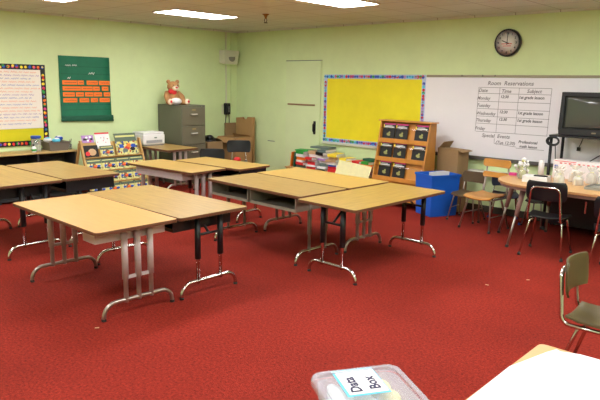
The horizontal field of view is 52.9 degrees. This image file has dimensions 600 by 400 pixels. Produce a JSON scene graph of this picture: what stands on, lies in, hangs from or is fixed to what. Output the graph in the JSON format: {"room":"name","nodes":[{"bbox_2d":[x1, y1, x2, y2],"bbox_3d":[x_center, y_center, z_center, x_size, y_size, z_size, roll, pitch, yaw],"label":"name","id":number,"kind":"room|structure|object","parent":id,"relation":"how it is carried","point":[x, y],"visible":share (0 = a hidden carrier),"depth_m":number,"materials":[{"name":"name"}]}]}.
{"room":"classroom","nodes":[
{"label":"classroom","id":0,"kind":"room"},
{"bbox_2d":[0,11,236,165],"bbox_3d":[-4.620,-1.417,9.092,0.120,2.857,9.840,11,15,42],"label":"wall","id":1,"kind":"structure","parent":0,"point":[142,57],"depth_m":10.58,"materials":[{"name":"green paint"}]},
{"bbox_2d":[0,63,48,146],"bbox_3d":[-4.549,-1.417,9.063,0.023,1.250,1.505,11,15,42],"label":"bulletin board","id":2,"kind":"object","parent":1,"relation":"attached to","point":[8,137],"visible":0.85,"depth_m":9.40,"materials":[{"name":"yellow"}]},
{"bbox_2d":[0,69,43,129],"bbox_3d":[-4.378,-1.537,9.203,0.004,0.900,0.880,11,15,42],"label":"chart paper","id":3,"kind":"object","parent":2,"relation":"attached to","point":[20,90],"visible":1,"depth_m":9.28,"materials":[{"name":"beige paper"}]},
{"bbox_2d":[58,55,113,121],"bbox_3d":[-3.554,-1.840,10.042,0.047,1.073,0.931,11,15,42],"label":"pocket chart","id":4,"kind":"object","parent":1,"relation":"attached to","point":[84,82],"visible":1,"depth_m":10.03,"materials":[{"name":"green fabric"}]},
{"bbox_2d":[0,8,236,32],"bbox_3d":[-4.541,-2.794,8.775,0.030,0.030,9.600,11,15,42],"label":"trim","id":5,"kind":"structure","parent":1,"relation":"attached to","point":[1,9],"depth_m":10.15,"materials":[{"name":"tile"}]},
{"bbox_2d":[224,103,229,122],"bbox_3d":[-1.465,-1.713,12.300,0.098,0.532,0.160,11,15,42],"label":"wall telephone","id":6,"kind":"object","parent":1,"relation":"attached to","point":[226,105],"visible":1,"depth_m":12.25,"materials":[{"name":"black plastic"}]},
{"bbox_2d":[225,32,231,122],"bbox_3d":[-1.456,-2.242,12.287,0.020,2.320,0.152,11,15,42],"label":"cable conduit","id":7,"kind":"object","parent":1,"relation":"attached to","point":[225,32],"visible":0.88,"depth_m":12.22,"materials":[{"name":"beige paint"}]},
{"bbox_2d":[219,50,238,64],"bbox_3d":[-1.416,-2.859,12.081,0.179,0.269,0.380,11,15,42],"label":"wall speaker","id":8,"kind":"object","parent":1,"relation":"attached to","point":[225,56],"visible":1,"depth_m":11.98,"materials":[{"name":"beige paint"}]},
{"bbox_2d":[0,181,599,399],"bbox_3d":[-0.613,0.813,5.699,10.900,0.100,9.600,11,15,42],"label":"floor","id":9,"kind":"structure","parent":0,"point":[429,327],"depth_m":4.99,"materials":[{"name":"red carpet"}]},
{"bbox_2d":[0,165,62,260],"bbox_3d":[-3.340,0.110,6.742,1.560,0.792,0.759,11,14,41],"label":"table","id":10,"kind":"object","parent":9,"relation":"on","point":[14,183],"visible":0.79,"depth_m":6.33,"materials":[{"name":"laminate"}]},
{"bbox_2d":[0,184,50,199],"bbox_3d":[-3.115,-0.138,6.455,0.600,0.130,0.630,11,14,41],"label":"tray","id":11,"kind":"object","parent":10,"relation":"on","point":[35,190],"depth_m":6.29,"materials":[{"name":"black paint"}]},
{"bbox_2d":[0,149,76,204],"bbox_3d":[-4.546,-0.315,8.973,0.420,0.740,2.450,11,15,42],"label":"bookshelf","id":12,"kind":"object","parent":9,"relation":"on","point":[25,156],"visible":0.21,"depth_m":9.42,"materials":[{"name":"laminate"}]},
{"bbox_2d":[30,135,40,151],"bbox_3d":[-4.091,-0.876,9.339,0.152,0.239,0.152,11,15,42],"label":"storage jar","id":13,"kind":"object","parent":12,"relation":"on","point":[35,139],"visible":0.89,"depth_m":9.28,"materials":[{"name":"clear plastic"}]},
{"bbox_2d":[41,140,70,150],"bbox_3d":[-3.880,-0.865,9.558,0.320,0.141,0.370,11,15,42],"label":"plastic bin","id":14,"kind":"object","parent":12,"relation":"on","point":[63,144],"visible":0.81,"depth_m":9.46,"materials":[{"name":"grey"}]},
{"bbox_2d":[6,161,119,246],"bbox_3d":[-2.875,0.013,7.306,1.500,0.785,0.680,11,14,41],"label":"table","id":15,"kind":"object","parent":9,"relation":"on","point":[79,178],"visible":0.5,"depth_m":6.94,"materials":[{"name":"laminate"}]},
{"bbox_2d":[51,176,113,192],"bbox_3d":[-2.608,-0.228,7.008,0.680,0.130,0.580,11,14,41],"label":"tray","id":16,"kind":"object","parent":15,"relation":"on","point":[79,186],"depth_m":6.77,"materials":[{"name":"black paint"}]},
{"bbox_2d":[13,194,176,321],"bbox_3d":[-1.790,0.452,5.238,1.530,0.742,0.744,11,15,42],"label":"table","id":17,"kind":"object","parent":9,"relation":"on","point":[100,220],"visible":1,"depth_m":4.92,"materials":[{"name":"laminate"}]},
{"bbox_2d":[83,225,164,244],"bbox_3d":[-1.407,0.239,4.841,0.190,0.100,0.620,11,15,42],"label":"tray","id":18,"kind":"object","parent":17,"relation":"on","point":[94,240],"depth_m":4.67,"materials":[{"name":"beige paint"}]},
{"bbox_2d":[72,137,147,194],"bbox_3d":[-3.104,-0.553,9.920,0.680,0.900,1.080,11,15,42],"label":"rack","id":19,"kind":"object","parent":9,"relation":"on","point":[80,144],"visible":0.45,"depth_m":9.74,"materials":[{"name":"brown wood"}]},
{"bbox_2d":[81,135,93,142],"bbox_3d":[-3.377,-0.969,9.577,0.046,0.116,0.200,11,15,42],"label":"picture book","id":20,"kind":"object","parent":19,"relation":"on","point":[86,138],"visible":1,"depth_m":9.57,"materials":[{"name":"purple paper"}]},
{"bbox_2d":[83,145,98,157],"bbox_3d":[-3.310,-0.769,9.536,0.069,0.182,0.250,11,15,42],"label":"picture book","id":21,"kind":"object","parent":19,"relation":"on","point":[92,150],"visible":1,"depth_m":9.54,"materials":[{"name":"black paper"}]},
{"bbox_2d":[86,159,102,169],"bbox_3d":[-3.254,-0.550,9.528,0.068,0.178,0.250,11,15,42],"label":"picture book","id":22,"kind":"object","parent":19,"relation":"on","point":[94,163],"visible":0.82,"depth_m":9.54,"materials":[{"name":"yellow paper"}]},
{"bbox_2d":[94,132,110,148],"bbox_3d":[-3.195,-0.965,9.753,0.092,0.249,0.250,11,15,42],"label":"book","id":23,"kind":"object","parent":19,"relation":"on","point":[101,139],"visible":1,"depth_m":9.75,"materials":[{"name":"white paper"}]},
{"bbox_2d":[99,145,114,156],"bbox_3d":[-3.117,-0.795,9.737,0.063,0.164,0.240,11,15,42],"label":"picture book","id":24,"kind":"object","parent":19,"relation":"on","point":[108,150],"visible":1,"depth_m":9.73,"materials":[{"name":"yellow paper"}]},
{"bbox_2d":[101,158,116,169],"bbox_3d":[-3.080,-0.583,9.712,0.068,0.178,0.250,11,15,42],"label":"picture book","id":25,"kind":"object","parent":19,"relation":"on","point":[107,163],"visible":0.97,"depth_m":9.70,"materials":[{"name":"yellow paper"}]},
{"bbox_2d":[115,156,130,168],"bbox_3d":[-2.907,-0.615,9.896,0.068,0.178,0.250,11,15,42],"label":"picture book","id":26,"kind":"object","parent":19,"relation":"on","point":[121,162],"visible":0.91,"depth_m":9.88,"materials":[{"name":"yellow paper"}]},
{"bbox_2d":[118,169,132,179],"bbox_3d":[-2.864,-0.429,9.888,0.068,0.178,0.250,11,15,42],"label":"picture book","id":27,"kind":"object","parent":19,"relation":"on","point":[124,173],"visible":0.96,"depth_m":9.88,"materials":[{"name":"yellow paper"}]},
{"bbox_2d":[113,133,138,154],"bbox_3d":[-2.886,-0.934,10.007,0.125,0.343,0.400,11,15,42],"label":"book","id":28,"kind":"object","parent":19,"relation":"on","point":[125,143],"visible":1,"depth_m":10.00,"materials":[{"name":"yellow paper"}]},
{"bbox_2d":[120,180,134,187],"bbox_3d":[-2.822,-0.244,9.881,0.068,0.178,0.250,11,15,42],"label":"picture book","id":29,"kind":"object","parent":19,"relation":"on","point":[129,183],"visible":0.72,"depth_m":9.88,"materials":[{"name":"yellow paper"}]},
{"bbox_2d":[129,155,142,166],"bbox_3d":[-2.733,-0.647,10.079,0.068,0.178,0.250,11,15,42],"label":"picture book","id":30,"kind":"object","parent":19,"relation":"on","point":[131,158],"visible":0.49,"depth_m":10.06,"materials":[{"name":"yellow paper"}]},
{"bbox_2d":[86,185,246,299],"bbox_3d":[-1.303,0.357,5.778,1.570,0.742,0.745,11,15,42],"label":"table","id":31,"kind":"object","parent":9,"relation":"on","point":[191,211],"visible":0.73,"depth_m":5.42,"materials":[{"name":"laminate"}]},
{"bbox_2d":[164,213,229,232],"bbox_3d":[-1.074,0.133,5.502,0.600,0.130,0.630,11,15,42],"label":"tray","id":32,"kind":"object","parent":31,"relation":"on","point":[179,226],"depth_m":5.25,"materials":[{"name":"black paint"}]},
{"bbox_2d":[142,143,197,189],"bbox_3d":[-2.356,-0.570,10.514,1.100,0.735,0.640,11,15,42],"label":"table","id":33,"kind":"object","parent":9,"relation":"on","point":[168,148],"visible":0.41,"depth_m":10.25,"materials":[{"name":"laminate"}]},
{"bbox_2d":[133,130,164,145],"bbox_3d":[-2.667,-1.087,10.606,0.376,0.235,0.440,11,15,42],"label":"printer","id":34,"kind":"object","parent":33,"relation":"on","point":[148,138],"visible":0.87,"depth_m":10.47,"materials":[{"name":"white plastic"}]},
{"bbox_2d":[127,159,225,197],"bbox_3d":[-1.674,-0.100,8.121,1.340,0.740,0.600,10,14,38],"label":"table","id":35,"kind":"object","parent":9,"relation":"on","point":[176,170],"visible":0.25,"depth_m":7.85,"materials":[{"name":"brown"}]},
{"bbox_2d":[158,104,205,184],"bbox_3d":[-2.168,-1.045,11.161,0.778,1.430,0.530,11,15,42],"label":"filing cabinet","id":36,"kind":"object","parent":9,"relation":"on","point":[184,125],"visible":0.68,"depth_m":10.89,"materials":[{"name":"grey metal"}]},
{"bbox_2d":[164,80,189,104],"bbox_3d":[-2.248,-1.932,10.819,0.435,0.450,0.410,-8,14,-38],"label":"teddy bear","id":37,"kind":"object","parent":36,"relation":"on","point":[172,96],"visible":1,"depth_m":10.78},
{"bbox_2d":[194,149,224,193],"bbox_3d":[-1.503,-0.489,10.210,0.526,0.722,0.488,1,11,-3],"label":"chair","id":38,"kind":"object","parent":9,"relation":"on","point":[214,153],"visible":0.29,"depth_m":10.36,"materials":[{"name":"black plastic"}]},
{"bbox_2d":[205,138,222,180],"bbox_3d":[-1.780,-0.794,11.585,0.434,0.789,0.400,-8,14,-41],"label":"carton","id":39,"kind":"object","parent":9,"relation":"on","point":[218,144],"visible":0.23,"depth_m":11.43,"materials":[{"name":"cardboard"}]},
{"bbox_2d":[175,157,269,222],"bbox_3d":[-1.100,-0.159,8.484,1.300,0.740,0.600,10,14,38],"label":"table","id":40,"kind":"object","parent":9,"relation":"on","point":[233,167],"visible":0.56,"depth_m":8.28,"materials":[{"name":"brown"}]},
{"bbox_2d":[212,168,265,176],"bbox_3d":[-0.842,-0.391,8.231,0.550,0.120,0.520,10,14,38],"label":"tray","id":41,"kind":"object","parent":40,"relation":"on","point":[227,172],"depth_m":8.18,"materials":[{"name":"black paint"}]},
{"bbox_2d":[217,133,251,162],"bbox_3d":[-1.332,-0.887,11.980,0.490,0.839,0.580,-9,15,-43],"label":"carton","id":42,"kind":"object","parent":9,"relation":"on","point":[235,136],"visible":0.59,"depth_m":11.86,"materials":[{"name":"cardboard"}]},
{"bbox_2d":[224,122,235,135],"bbox_3d":[-1.443,-1.084,12.487,0.040,1.029,0.280,11,15,42],"label":"cardboard sheet","id":43,"kind":"object","parent":42,"relation":"on","point":[229,128],"visible":0.36,"depth_m":12.37,"materials":[{"name":"cardboard"}]},
{"bbox_2d":[227,140,250,161],"bbox_3d":[-1.091,-0.635,10.742,0.429,0.822,0.497,0,11,-5],"label":"chair","id":44,"kind":"object","parent":9,"relation":"on","point":[232,145],"visible":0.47,"depth_m":10.88,"materials":[{"name":"black plastic"}]},
{"bbox_2d":[236,117,254,162],"bbox_3d":[-1.118,-1.115,12.327,0.500,1.165,0.060,11,15,42],"label":"carton","id":45,"kind":"object","parent":9,"relation":"on","point":[243,126],"visible":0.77,"depth_m":12.19,"materials":[{"name":"cardboard"}]},
{"bbox_2d":[208,173,345,265],"bbox_3d":[-0.291,0.176,6.815,1.520,0.740,0.730,12,15,43],"label":"table","id":46,"kind":"object","parent":9,"relation":"on","point":[276,192],"visible":0.84,"depth_m":6.60,"materials":[{"name":"laminate"}]},
{"bbox_2d":[212,182,249,201],"bbox_3d":[-0.573,-0.136,7.011,0.640,0.150,0.645,12,15,43],"label":"tray","id":47,"kind":"object","parent":46,"relation":"on","point":[240,191],"depth_m":6.97,"materials":[{"name":"grey paint"}]},
{"bbox_2d":[250,189,320,212],"bbox_3d":[-0.068,-0.033,6.522,0.700,0.150,0.645,12,15,43],"label":"tray","id":48,"kind":"object","parent":46,"relation":"on","point":[282,199],"depth_m":6.34,"materials":[{"name":"grey paint"}]},
{"bbox_2d":[257,168,388,252],"bbox_3d":[0.238,0.082,7.352,1.530,0.740,0.730,12,15,43],"label":"table","id":49,"kind":"object","parent":9,"relation":"on","point":[349,182],"visible":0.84,"depth_m":7.09,"materials":[{"name":"honey laminate"},{"name":"grey painted steel"},{"name":"chrome"}]},
{"bbox_2d":[285,166,371,178],"bbox_3d":[0.556,-0.344,10.631,1.890,0.350,0.440,11,15,42],"label":"table","id":50,"kind":"object","parent":9,"relation":"on","point":[287,167],"visible":0.19,"depth_m":10.81,"materials":[{"name":"brown wood"}]},
{"bbox_2d":[335,160,371,177],"bbox_3d":[0.867,-0.472,9.978,0.740,0.321,0.074,11,15,42],"label":"poster","id":51,"kind":"object","parent":50,"relation":"on","point":[343,167],"visible":0.64,"depth_m":9.97,"materials":[{"name":"paper"}]},
{"bbox_3d":[0.491,-0.554,10.696,0.286,0.034,0.225,-6,13,-32],"label":"book","id":52,"kind":"object","parent":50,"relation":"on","visible":0},
{"bbox_3d":[0.462,-0.580,10.644,0.271,0.036,0.199,-9,15,-43],"label":"book","id":53,"kind":"object","parent":52,"relation":"on","visible":0},
{"bbox_2d":[319,163,327,166],"bbox_3d":[0.486,-0.633,10.671,0.177,0.056,0.285,7,12,27],"label":"book","id":54,"kind":"object","parent":53,"relation":"on","point":[320,164],"visible":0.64,"depth_m":10.55,"materials":[{"name":"grey paper"}]},
{"bbox_3d":[0.489,-0.689,10.675,0.245,0.050,0.181,-9,15,-43],"label":"book","id":55,"kind":"object","parent":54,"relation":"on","visible":0},
{"bbox_3d":[0.459,-0.721,10.616,0.185,0.034,0.256,10,14,40],"label":"book","id":56,"kind":"object","parent":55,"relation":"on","visible":0},
{"bbox_2d":[316,155,327,158],"bbox_3d":[0.459,-0.771,10.634,0.277,0.056,0.195,-6,13,-32],"label":"book","id":57,"kind":"object","parent":56,"relation":"on","point":[317,156],"visible":0.56,"depth_m":10.53,"materials":[{"name":"white paper"}]},
{"bbox_2d":[315,152,335,155],"bbox_3d":[0.456,-0.822,10.602,0.308,0.054,0.202,-7,14,-37],"label":"book","id":58,"kind":"object","parent":57,"relation":"on","point":[316,153],"visible":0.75,"depth_m":10.50,"materials":[{"name":"black paper"}]},
{"bbox_2d":[317,149,335,152],"bbox_3d":[0.471,-0.871,10.594,0.192,0.043,0.309,10,14,40],"label":"book","id":59,"kind":"object","parent":58,"relation":"on","point":[318,150],"visible":0.94,"depth_m":10.53,"materials":[{"name":"white paper"}]},
{"bbox_2d":[310,145,335,149],"bbox_3d":[0.414,-0.937,10.731,0.400,0.030,0.240,9,14,36],"label":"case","id":60,"kind":"object","parent":59,"relation":"on","point":[316,146],"visible":1,"depth_m":10.66,"materials":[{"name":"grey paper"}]},
{"bbox_2d":[298,183,444,285],"bbox_3d":[0.762,0.310,6.225,0.730,0.738,1.540,11,15,43],"label":"table","id":61,"kind":"object","parent":9,"relation":"on","point":[358,200],"visible":1,"depth_m":5.96,"materials":[{"name":"laminate"}]},
{"bbox_2d":[372,119,438,203],"bbox_3d":[1.576,-0.560,9.301,0.980,1.308,0.405,12,15,43],"label":"book display","id":62,"kind":"object","parent":9,"relation":"on","point":[412,166],"visible":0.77,"depth_m":9.18,"materials":[{"name":"brown wood"}]},
{"bbox_2d":[378,160,391,176],"bbox_3d":[1.328,-0.496,9.450,0.225,0.238,0.056,12,15,43],"label":"paperback","id":63,"kind":"object","parent":62,"relation":"on","point":[384,170],"visible":1,"depth_m":9.44,"materials":[{"name":"black"}]},
{"bbox_2d":[379,142,392,156],"bbox_3d":[1.352,-0.797,9.456,0.225,0.238,0.056,12,15,43],"label":"paperback","id":64,"kind":"object","parent":62,"relation":"on","point":[384,151],"visible":1,"depth_m":9.45,"materials":[{"name":"black"}]},
{"bbox_2d":[382,123,395,138],"bbox_3d":[1.397,-1.084,9.441,0.225,0.238,0.056,12,15,43],"label":"paperback","id":65,"kind":"object","parent":62,"relation":"on","point":[388,132],"visible":1,"depth_m":9.44,"materials":[{"name":"black"}]},
{"bbox_2d":[392,162,405,178],"bbox_3d":[1.520,-0.457,9.264,0.225,0.238,0.056,12,15,43],"label":"paperback","id":66,"kind":"object","parent":62,"relation":"on","point":[399,172],"visible":1,"depth_m":9.26,"materials":[{"name":"black"}]},
{"bbox_2d":[393,143,406,158],"bbox_3d":[1.537,-0.760,9.277,0.225,0.238,0.056,12,15,43],"label":"paperback","id":67,"kind":"object","parent":62,"relation":"on","point":[398,152],"visible":1,"depth_m":9.27,"materials":[{"name":"black"}]},
{"bbox_2d":[394,124,408,139],"bbox_3d":[1.567,-1.049,9.276,0.225,0.238,0.056,12,15,43],"label":"paperback","id":68,"kind":"object","parent":62,"relation":"on","point":[400,133],"visible":1,"depth_m":9.27,"materials":[{"name":"black"}]},
{"bbox_2d":[411,145,425,160],"bbox_3d":[1.779,-0.711,9.043,0.225,0.238,0.056,12,15,43],"label":"paperback","id":69,"kind":"object","parent":62,"relation":"on","point":[417,154],"visible":1,"depth_m":9.04,"materials":[{"name":"black"}]},
{"bbox_2d":[414,125,428,141],"bbox_3d":[1.823,-0.997,9.028,0.225,0.238,0.056,12,15,43],"label":"paperback","id":70,"kind":"object","parent":62,"relation":"on","point":[419,135],"visible":1,"depth_m":9.02,"materials":[{"name":"black"}]},
{"bbox_2d":[415,170,461,216],"bbox_3d":[1.994,-0.095,8.790,0.510,0.605,0.436,-4,12,-23],"label":"tub","id":71,"kind":"object","parent":9,"relation":"on","point":[436,206],"visible":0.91,"depth_m":8.62,"materials":[{"name":"blue plastic"}]},
{"bbox_2d":[429,171,449,175],"bbox_3d":[2.022,-0.112,8.708,0.350,0.640,0.123,-4,12,-23],"label":"sheaf","id":72,"kind":"object","parent":71,"relation":"in","point":[436,173],"visible":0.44,"depth_m":8.59,"materials":[{"name":"white"}]},
{"bbox_2d":[437,141,471,211],"bbox_3d":[2.306,-0.359,9.056,0.220,1.033,0.510,-5,13,-29],"label":"carton","id":73,"kind":"object","parent":9,"relation":"on","point":[454,160],"visible":0.57,"depth_m":8.94,"materials":[{"name":"cardboard"}]},
{"bbox_2d":[446,171,484,223],"bbox_3d":[2.348,-0.053,8.453,0.413,0.664,0.413,10,14,39],"label":"chair","id":74,"kind":"object","parent":9,"relation":"on","point":[468,176],"visible":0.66,"depth_m":8.50,"materials":[{"name":"brown plastic"}]},
{"bbox_2d":[458,158,510,233],"bbox_3d":[2.448,-0.071,7.924,0.499,0.903,0.486,-8,14,-40],"label":"chair","id":75,"kind":"object","parent":9,"relation":"on","point":[482,195],"visible":0.94,"depth_m":7.95,"materials":[{"name":"orange wood"}]},
{"bbox_2d":[487,177,519,224],"bbox_3d":[2.855,-0.029,8.396,0.418,0.655,0.423,4,11,14],"label":"chair","id":76,"kind":"object","parent":9,"relation":"on","point":[495,182],"visible":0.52,"depth_m":8.46,"materials":[{"name":"blue plastic"}]},
{"bbox_2d":[466,344,571,399],"bbox_3d":[1.212,1.179,1.750,1.580,0.738,1.220,11,15,42],"label":"table","id":77,"kind":"object","parent":9,"relation":"on","point":[539,349],"visible":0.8,"depth_m":2.56,"materials":[{"name":"laminate"}]},
{"bbox_2d":[467,349,599,399],"bbox_3d":[1.123,0.787,1.790,1.275,0.011,1.175,11,15,42],"label":"paper","id":78,"kind":"object","parent":77,"relation":"on","point":[555,374],"visible":1,"depth_m":2.28,"materials":[{"name":"white paper"}]},
{"bbox_2d":[520,198,551,228],"bbox_3d":[3.236,0.049,8.189,0.343,0.594,0.392,11,15,42],"label":"chair","id":79,"kind":"object","parent":9,"relation":"on","point":[534,202],"visible":0.3,"depth_m":8.11,"materials":[{"name":"black plastic"}]},
{"bbox_2d":[517,180,571,261],"bbox_3d":[2.771,0.190,6.729,0.486,0.852,0.500,9,13,35],"label":"chair","id":80,"kind":"object","parent":9,"relation":"on","point":[535,190],"visible":1,"depth_m":6.54,"materials":[{"name":"black plastic"}]},
{"bbox_2d":[497,174,599,263],"bbox_3d":[3.173,0.181,7.112,1.740,0.740,1.194,11,15,42],"label":"table","id":81,"kind":"object","parent":9,"relation":"on","point":[511,182],"visible":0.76,"depth_m":7.05,"materials":[{"name":"laminate"}]},
{"bbox_2d":[514,157,529,178],"bbox_3d":[2.728,-0.394,7.398,0.159,0.263,0.159,0,11,-8],"label":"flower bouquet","id":82,"kind":"object","parent":81,"relation":"on","point":[522,170],"visible":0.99,"depth_m":7.37,"materials":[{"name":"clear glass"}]},
{"bbox_2d":[522,174,550,181],"bbox_3d":[2.817,-0.260,7.184,0.281,0.084,0.213,8,13,33],"label":"paper stack","id":83,"kind":"object","parent":81,"relation":"on","point":[526,177],"visible":0.91,"depth_m":7.12,"materials":[{"name":"white"}]},
{"bbox_2d":[538,160,544,174],"bbox_3d":[3.061,-0.405,7.645,0.070,0.204,0.070,11,15,42],"label":"paper roll","id":84,"kind":"object","parent":81,"relation":"on","point":[541,162],"visible":0.79,"depth_m":7.62,"materials":[{"name":"white"}]},
{"bbox_2d":[553,168,564,182],"bbox_3d":[3.053,-0.282,7.090,0.127,0.172,0.125,2,11,4],"label":"gift bag","id":85,"kind":"object","parent":81,"relation":"on","point":[558,178],"visible":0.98,"depth_m":7.06,"materials":[{"name":"white"}]},
{"bbox_2d":[568,164,581,181],"bbox_3d":[3.300,-0.322,7.213,0.134,0.212,0.140,-3,12,-22],"label":"gift bag","id":86,"kind":"object","parent":81,"relation":"on","point":[575,167],"visible":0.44,"depth_m":7.19,"materials":[{"name":"white"}]},
{"bbox_2d":[552,158,599,181],"bbox_3d":[3.437,-0.360,7.377,0.162,0.229,0.620,-9,15,-43],"label":"carton","id":87,"kind":"object","parent":81,"relation":"on","point":[565,162],"visible":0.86,"depth_m":7.35,"materials":[{"name":"white"}]},
{"bbox_2d":[554,160,599,167],"bbox_3d":[3.363,-0.408,7.330,0.001,0.100,0.530,-9,15,-43],"label":"print","id":88,"kind":"object","parent":87,"relation":"attached to","point":[566,163],"depth_m":7.35,"materials":[{"name":"red"}]},
{"bbox_2d":[572,171,584,185],"bbox_3d":[3.226,-0.255,6.990,0.123,0.162,0.128,-1,11,-9],"label":"gift bag","id":89,"kind":"object","parent":81,"relation":"on","point":[578,180],"visible":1,"depth_m":6.95,"materials":[{"name":"white"}]},
{"bbox_2d":[585,166,597,183],"bbox_3d":[3.441,-0.294,7.108,0.125,0.202,0.127,5,12,19],"label":"gift bag","id":90,"kind":"object","parent":81,"relation":"on","point":[591,177],"visible":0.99,"depth_m":7.08,"materials":[{"name":"white"}]},
{"bbox_2d":[584,183,599,190],"bbox_3d":[3.493,-0.117,6.650,0.580,0.029,0.340,10,14,40],"label":"tray","id":91,"kind":"object","parent":81,"relation":"on","point":[596,187],"visible":1,"depth_m":6.73,"materials":[{"name":"grey plastic"}]},
{"bbox_2d":[540,134,599,231],"bbox_3d":[3.723,-0.178,7.655,1.060,1.257,0.500,11,15,42],"label":"cart","id":92,"kind":"object","parent":9,"relation":"on","point":[581,210],"visible":0.59,"depth_m":7.66,"materials":[{"name":"black paint"}]},
{"bbox_2d":[546,136,559,174],"bbox_3d":[3.223,-0.524,7.723,0.177,0.596,0.057,11,15,42],"label":"coiled cable","id":93,"kind":"object","parent":92,"relation":"hanging from","point":[549,137],"visible":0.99,"depth_m":7.68,"materials":[{"name":"black plastic"}]},
{"bbox_2d":[549,134,599,139],"bbox_3d":[3.734,-0.784,7.539,1.040,0.023,0.500,11,15,42],"label":"shelf","id":94,"kind":"object","parent":92,"relation":"attached to","point":[563,136],"depth_m":7.49,"materials":[{"name":"metal"}]},
{"bbox_2d":[558,92,599,136],"bbox_3d":[3.759,-1.063,7.492,0.876,0.535,0.483,11,15,42],"label":"television","id":95,"kind":"object","parent":92,"relation":"on","point":[579,115],"visible":1,"depth_m":7.45,"materials":[{"name":"black plastic"}]},
{"bbox_2d":[559,251,599,353],"bbox_3d":[1.874,0.777,3.730,0.498,0.802,0.466,10,14,40],"label":"chair","id":96,"kind":"object","parent":9,"relation":"on","point":[576,268],"visible":0.95,"depth_m":3.78,"materials":[{"name":"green plastic"}]},
{"bbox_2d":[589,196,599,263],"bbox_3d":[3.187,0.346,6.090,0.486,0.802,0.495,7,12,28],"label":"chair","id":97,"kind":"object","parent":9,"relation":"on","point":[597,200],"visible":0.88,"depth_m":5.98,"materials":[{"name":"black plastic"}]},
{"bbox_3d":[0.297,1.162,2.464,0.366,0.472,0.486,-2,11,-15],"label":"stool","id":98,"kind":"object","parent":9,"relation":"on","visible":0},
{"bbox_2d":[331,367,391,396],"bbox_3d":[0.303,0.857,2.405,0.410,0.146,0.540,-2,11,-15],"label":"label","id":99,"kind":"object","parent":98,"relation":"on","point":[361,381],"visible":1,"depth_m":2.52,"materials":[{"name":"clear plastic"},{"name":"white paper"}]},
{"bbox_3d":[0.302,0.909,2.415,0.310,0.035,0.440,-2,11,-15],"label":"paper pad","id":100,"kind":"object","parent":99,"relation":"in","visible":0},
{"bbox_2d":[327,384,348,399],"bbox_3d":[0.179,0.837,2.419,0.070,0.072,0.340,-2,11,-15],"label":"bottle","id":101,"kind":"object","parent":100,"relation":"on","point":[334,392],"visible":1,"depth_m":2.48,"materials":[{"name":"white plastic"}]},
{"bbox_2d":[354,395,374,399],"bbox_3d":[0.286,0.849,2.420,0.090,0.080,0.340,-2,11,-15],"label":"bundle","id":102,"kind":"object","parent":100,"relation":"on","point":[364,397],"visible":0.48,"depth_m":2.46,"materials":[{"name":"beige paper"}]},
{"bbox_2d":[371,379,401,399],"bbox_3d":[0.383,0.838,2.461,0.104,0.080,0.381,-2,11,-15],"label":"packets","id":103,"kind":"object","parent":100,"relation":"on","point":[393,395],"visible":0.6,"depth_m":2.48},
{"bbox_2d":[0,0,599,31],"bbox_3d":[-0.562,-2.090,5.140,10.900,0.100,9.600,11,15,42],"label":"ceiling","id":104,"kind":"structure","parent":0,"point":[282,13],"depth_m":8.49,"materials":[{"name":"tile"}]},
{"bbox_2d":[152,9,239,19],"bbox_3d":[-1.578,-2.835,9.215,0.610,0.012,1.220,11,15,42],"label":"recessed light","id":105,"kind":"object","parent":104,"relation":"in","point":[179,12],"visible":1,"depth_m":9.17,"materials":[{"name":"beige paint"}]},
{"bbox_2d":[297,0,380,7],"bbox_3d":[0.391,-2.455,7.422,0.610,0.012,1.220,11,15,42],"label":"recessed light","id":106,"kind":"object","parent":104,"relation":"in","point":[336,3],"visible":1,"depth_m":7.60,"materials":[{"name":"white"}]},
{"bbox_2d":[237,10,599,211],"bbox_3d":[2.723,-1.254,8.924,10.900,2.857,0.120,11,15,42],"label":"wall","id":107,"kind":"structure","parent":0,"point":[558,43],"depth_m":9.58,"materials":[{"name":"green paint"}]},
{"bbox_2d":[285,60,322,168],"bbox_3d":[0.029,-1.458,11.288,0.897,2.270,0.089,11,15,42],"label":"door","id":108,"kind":"structure","parent":107,"relation":"in","point":[303,77],"depth_m":11.22,"materials":[{"name":"green"}]},
{"bbox_2d":[322,74,426,148],"bbox_3d":[1.191,-1.496,10.214,2.100,1.232,0.044,11,15,42],"label":"bulletin board","id":109,"kind":"object","parent":107,"relation":"attached to","point":[354,105],"visible":0.79,"depth_m":10.28,"materials":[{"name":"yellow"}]},
{"bbox_2d":[237,7,599,32],"bbox_3d":[2.708,-2.630,8.593,10.870,0.030,0.030,11,15,42],"label":"trim","id":110,"kind":"structure","parent":107,"relation":"attached to","point":[591,8],"depth_m":9.11,"materials":[{"name":"wood"}]},
{"bbox_2d":[465,202,545,221],"bbox_3d":[2.658,0.109,9.133,10.888,0.100,0.012,11,15,42],"label":"baseboard","id":111,"kind":"structure","parent":107,"relation":"attached to","point":[496,210],"depth_m":8.88,"materials":[{"name":"brown plastic"}]},
{"bbox_2d":[494,29,521,56],"bbox_3d":[2.914,-2.205,8.452,0.380,0.380,0.060,11,15,42],"label":"wall clock","id":112,"kind":"object","parent":107,"relation":"attached to","point":[508,42],"visible":1,"depth_m":8.43,"materials":[{"name":"black"}]},
{"bbox_2d":[424,75,599,166],"bbox_3d":[3.737,-1.004,7.871,4.900,1.229,0.079,11,15,42],"label":"whiteboard","id":113,"kind":"object","parent":107,"relation":"attached to","point":[510,119],"visible":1,"depth_m":8.63,"materials":[{"name":"ceramic"}]},
{"bbox_2d":[435,152,552,166],"bbox_3d":[3.727,-0.425,7.982,4.900,0.050,0.079,11,15,42],"label":"marker tray","id":114,"kind":"object","parent":113,"relation":"on","point":[472,155],"depth_m":8.68,"materials":[{"name":"grey"}]},
{"bbox_2d":[427,75,599,77],"bbox_3d":[3.778,-1.588,7.761,4.900,0.034,0.034,11,15,42],"label":"trim","id":115,"kind":"structure","parent":107,"relation":"attached to","point":[500,76],"depth_m":8.33,"materials":[{"name":"silver metal"}]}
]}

